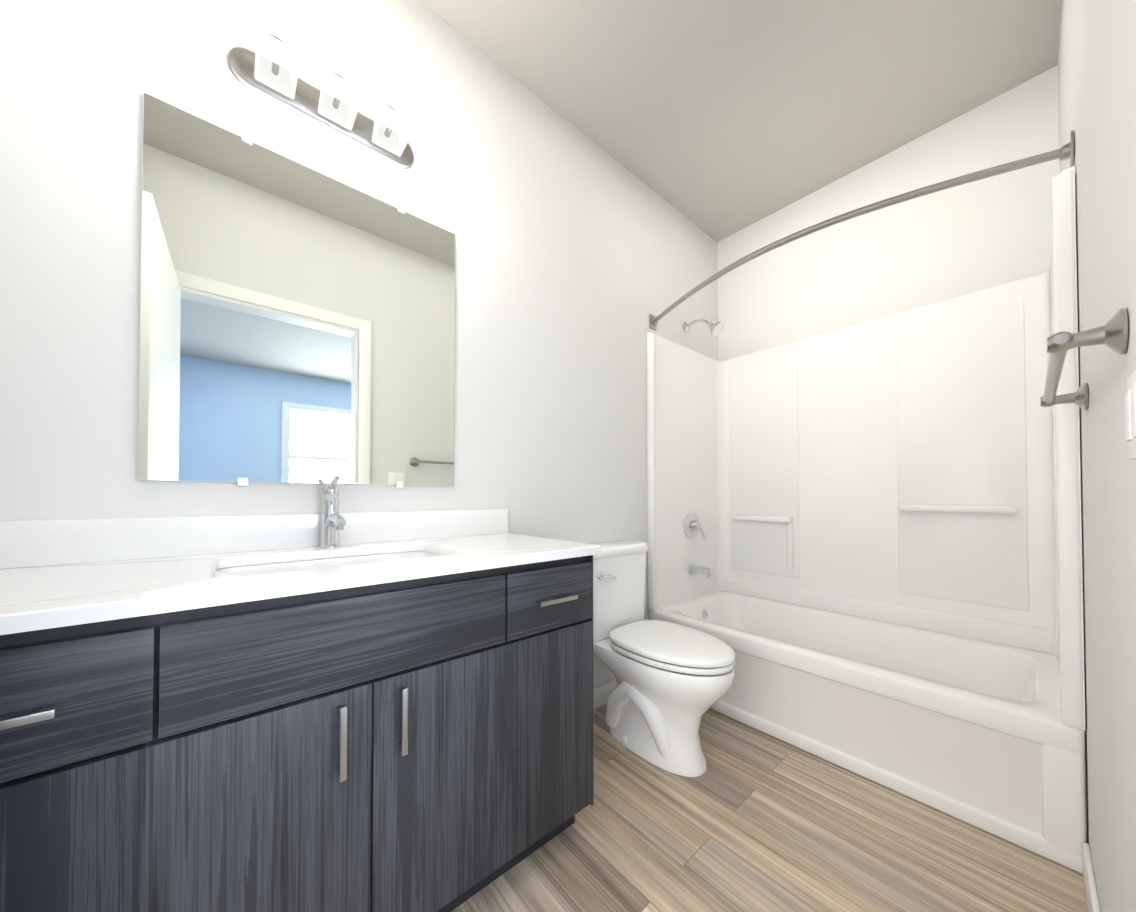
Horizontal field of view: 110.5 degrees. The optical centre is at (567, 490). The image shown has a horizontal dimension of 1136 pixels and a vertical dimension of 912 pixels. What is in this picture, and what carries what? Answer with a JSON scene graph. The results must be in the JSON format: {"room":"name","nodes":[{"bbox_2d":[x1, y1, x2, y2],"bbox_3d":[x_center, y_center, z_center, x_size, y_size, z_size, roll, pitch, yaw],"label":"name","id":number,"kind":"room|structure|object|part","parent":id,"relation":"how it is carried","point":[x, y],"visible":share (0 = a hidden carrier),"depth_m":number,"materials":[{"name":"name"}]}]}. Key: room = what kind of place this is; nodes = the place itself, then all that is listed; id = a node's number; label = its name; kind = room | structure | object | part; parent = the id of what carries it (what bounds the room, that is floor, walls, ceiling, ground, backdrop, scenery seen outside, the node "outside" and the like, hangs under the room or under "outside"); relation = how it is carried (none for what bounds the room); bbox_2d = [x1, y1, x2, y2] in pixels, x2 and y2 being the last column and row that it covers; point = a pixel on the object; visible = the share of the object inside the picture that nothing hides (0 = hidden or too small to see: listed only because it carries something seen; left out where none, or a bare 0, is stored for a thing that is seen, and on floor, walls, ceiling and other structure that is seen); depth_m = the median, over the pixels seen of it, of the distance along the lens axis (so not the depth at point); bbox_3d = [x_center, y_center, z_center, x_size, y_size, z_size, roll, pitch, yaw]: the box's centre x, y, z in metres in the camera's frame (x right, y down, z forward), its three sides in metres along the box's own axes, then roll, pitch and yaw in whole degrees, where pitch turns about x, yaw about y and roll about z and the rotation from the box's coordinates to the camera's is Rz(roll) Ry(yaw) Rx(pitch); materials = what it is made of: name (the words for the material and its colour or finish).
{"room":"bathroom","nodes":[
{"label":"bathroom","id":0,"kind":"room"},
{"bbox_2d":[0,0,717,688],"bbox_3d":[-0.148,-0.346,1.835,3.330,2.870,0.120,1,-1,-41],"label":"wall","id":1,"kind":"structure","parent":0,"point":[580,256],"depth_m":1.34,"materials":[{"name":"white paint"}]},
{"bbox_2d":[0,509,507,567],"bbox_3d":[-0.744,0.122,1.223,1.292,0.100,0.020,1,-1,-41],"label":"backsplash","id":2,"kind":"structure","parent":1,"relation":"attached to","point":[23,544],"depth_m":1.03,"materials":[{"name":"white stone"}]},
{"bbox_2d":[137,92,454,487],"bbox_3d":[-0.743,-0.503,1.238,0.819,0.989,0.011,1,-1,-41],"label":"mirror","id":3,"kind":"object","parent":1,"relation":"attached to","point":[297,323],"visible":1,"depth_m":1.15,"materials":[{"name":"clear glass"}]},
{"bbox_2d":[229,29,413,167],"bbox_3d":[-0.706,-1.188,1.204,0.500,0.104,0.129,1,-1,-41],"label":"sconce","id":4,"kind":"object","parent":1,"relation":"attached to","point":[268,69],"visible":1,"depth_m":1.18,"materials":[{"name":"white glass"}]},
{"bbox_2d":[593,679,616,709],"bbox_3d":[0.101,1.040,1.940,0.933,0.100,0.012,1,-1,-41],"label":"baseboard","id":5,"kind":"structure","parent":1,"relation":"attached to","point":[600,695],"depth_m":2.00,"materials":[{"name":"white"}]},
{"bbox_2d":[683,319,723,336],"bbox_3d":[0.841,-1.007,2.444,0.090,0.153,0.251,1,-1,-41],"label":"shower head","id":6,"kind":"object","parent":1,"relation":"attached to","point":[716,329],"visible":1,"depth_m":2.39},
{"bbox_2d":[649,130,1074,329],"bbox_3d":[0.921,-0.994,1.677,0.242,0.080,1.521,1,-1,-41],"label":"rail","id":7,"kind":"object","parent":1,"relation":"attached to","point":[1065,152],"visible":1,"depth_m":1.35,"materials":[{"name":"silver metal"}]},
{"bbox_2d":[419,0,1061,241],"bbox_3d":[0.386,-1.840,1.232,3.330,0.100,1.764,1,-1,-41],"label":"ceiling","id":8,"kind":"structure","parent":0,"point":[717,120],"depth_m":1.69,"materials":[{"name":"grey paint"}]},
{"bbox_2d":[451,704,1087,911],"bbox_3d":[0.386,1.129,1.188,3.330,0.100,1.764,1,-1,-41],"label":"floor","id":9,"kind":"structure","parent":0,"point":[750,819],"depth_m":1.18,"materials":[{"name":"brown wood"}]},
{"bbox_2d":[0,548,600,911],"bbox_3d":[-0.567,0.636,1.009,1.270,0.882,0.564,1,-1,-41],"label":"bathroom vanity","id":10,"kind":"object","parent":9,"relation":"on","point":[330,708],"depth_m":0.74,"materials":[{"name":"grey wood"}]},
{"bbox_2d":[0,532,600,623],"bbox_3d":[-0.569,0.182,1.017,1.292,0.026,0.560,1,-1,-41],"label":"countertop","id":11,"kind":"structure","parent":10,"relation":"on","point":[41,591],"depth_m":0.78,"materials":[{"name":"white stone"}]},
{"bbox_2d":[224,544,439,575],"bbox_3d":[-0.572,0.259,1.018,0.534,0.152,0.354,1,-1,-41],"label":"sink","id":12,"kind":"object","parent":11,"relation":"in","point":[270,563],"depth_m":1.13,"materials":[{"name":"white ceramic"}]},
{"bbox_2d":[316,476,347,547],"bbox_3d":[-0.678,0.065,1.144,0.060,0.212,0.179,1,-1,-41],"label":"faucet","id":13,"kind":"object","parent":11,"relation":"on","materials":[{"name":"silver metal"}]},
{"bbox_2d":[589,540,734,776],"bbox_3d":[0.361,0.672,1.702,0.422,0.829,0.715,1,-1,-41],"label":"toilet","id":14,"kind":"object","parent":9,"relation":"on","point":[671,687],"visible":0.94,"depth_m":1.58,"materials":[{"name":"white ceramic"}]},
{"bbox_3d":[0.172,0.381,1.746,0.097,0.036,0.026,1,-1,-41],"label":"handle","id":15,"kind":"part","parent":14,"relation":"part of","materials":[{"name":"silver metal"}]},
{"bbox_3d":[0.194,0.283,1.902,0.422,0.045,0.198,1,-1,-41],"label":"tank lid","id":16,"kind":"part","parent":14,"relation":"part of","materials":[{"name":"white ceramic"}]},
{"bbox_3d":[0.194,0.488,1.899,0.404,0.362,0.180,1,-1,-41],"label":"tank","id":17,"kind":"part","parent":14,"relation":"part of","materials":[{"name":"white ceramic"}]},
{"bbox_3d":[0.429,0.627,1.623,0.377,0.035,0.505,1,-1,-41],"label":"lid","id":18,"kind":"part","parent":14,"relation":"part of","materials":[{"name":"white plastic"}]},
{"bbox_3d":[0.429,0.652,1.622,0.376,0.020,0.502,1,-1,-41],"label":"seat","id":19,"kind":"part","parent":14,"relation":"part of","materials":[{"name":"white plastic"}]},
{"bbox_2d":[647,166,1086,873],"bbox_3d":[1.252,0.090,1.944,0.806,2.000,1.518,1,-1,-41],"label":"bathtub","id":20,"kind":"object","parent":9,"relation":"on","point":[865,548],"visible":0.88,"depth_m":1.85,"materials":[{"name":"white plastic"}]},
{"bbox_3d":[0.905,0.575,2.345,0.164,0.872,0.386,1,-1,-41],"label":"trim","id":21,"kind":"part","parent":20,"relation":"part of","materials":[{"name":"silver metal"}]},
{"bbox_2d":[717,65,1059,360],"bbox_3d":[1.606,-0.340,2.253,0.120,2.870,1.524,1,-1,-41],"label":"wall","id":22,"kind":"structure","parent":0,"point":[963,239],"depth_m":2.02,"materials":[{"name":"white paint"}]},
{"bbox_2d":[1058,0,1135,911],"bbox_3d":[1.389,-0.359,0.987,2.095,2.870,0.120,1,-1,-41],"label":"wall","id":23,"kind":"structure","parent":0,"point":[1097,78],"depth_m":0.76,"materials":[{"name":"white paint"}]},
{"bbox_2d":[1040,308,1127,409],"bbox_3d":[1.042,-0.236,0.818,0.668,0.067,0.074,1,-1,-41],"label":"towel rail","id":24,"kind":"object","parent":23,"relation":"attached to","point":[1112,333],"visible":1,"depth_m":0.63,"materials":[{"name":"silver metal"}]},
{"bbox_2d":[1082,842,1100,911],"bbox_3d":[1.028,1.023,0.745,1.078,0.100,0.012,1,-1,-41],"label":"baseboard","id":25,"kind":"structure","parent":23,"relation":"attached to","point":[1092,899],"depth_m":1.00,"materials":[{"name":"white"}]},
{"bbox_2d":[1125,369,1135,459],"bbox_3d":[0.745,-0.101,0.517,0.116,0.116,0.009,1,-1,-41],"label":"light switch","id":26,"kind":"object","parent":23,"relation":"attached to","point":[1130,414],"visible":1,"depth_m":0.53,"materials":[{"name":"white plastic"}]}
]}

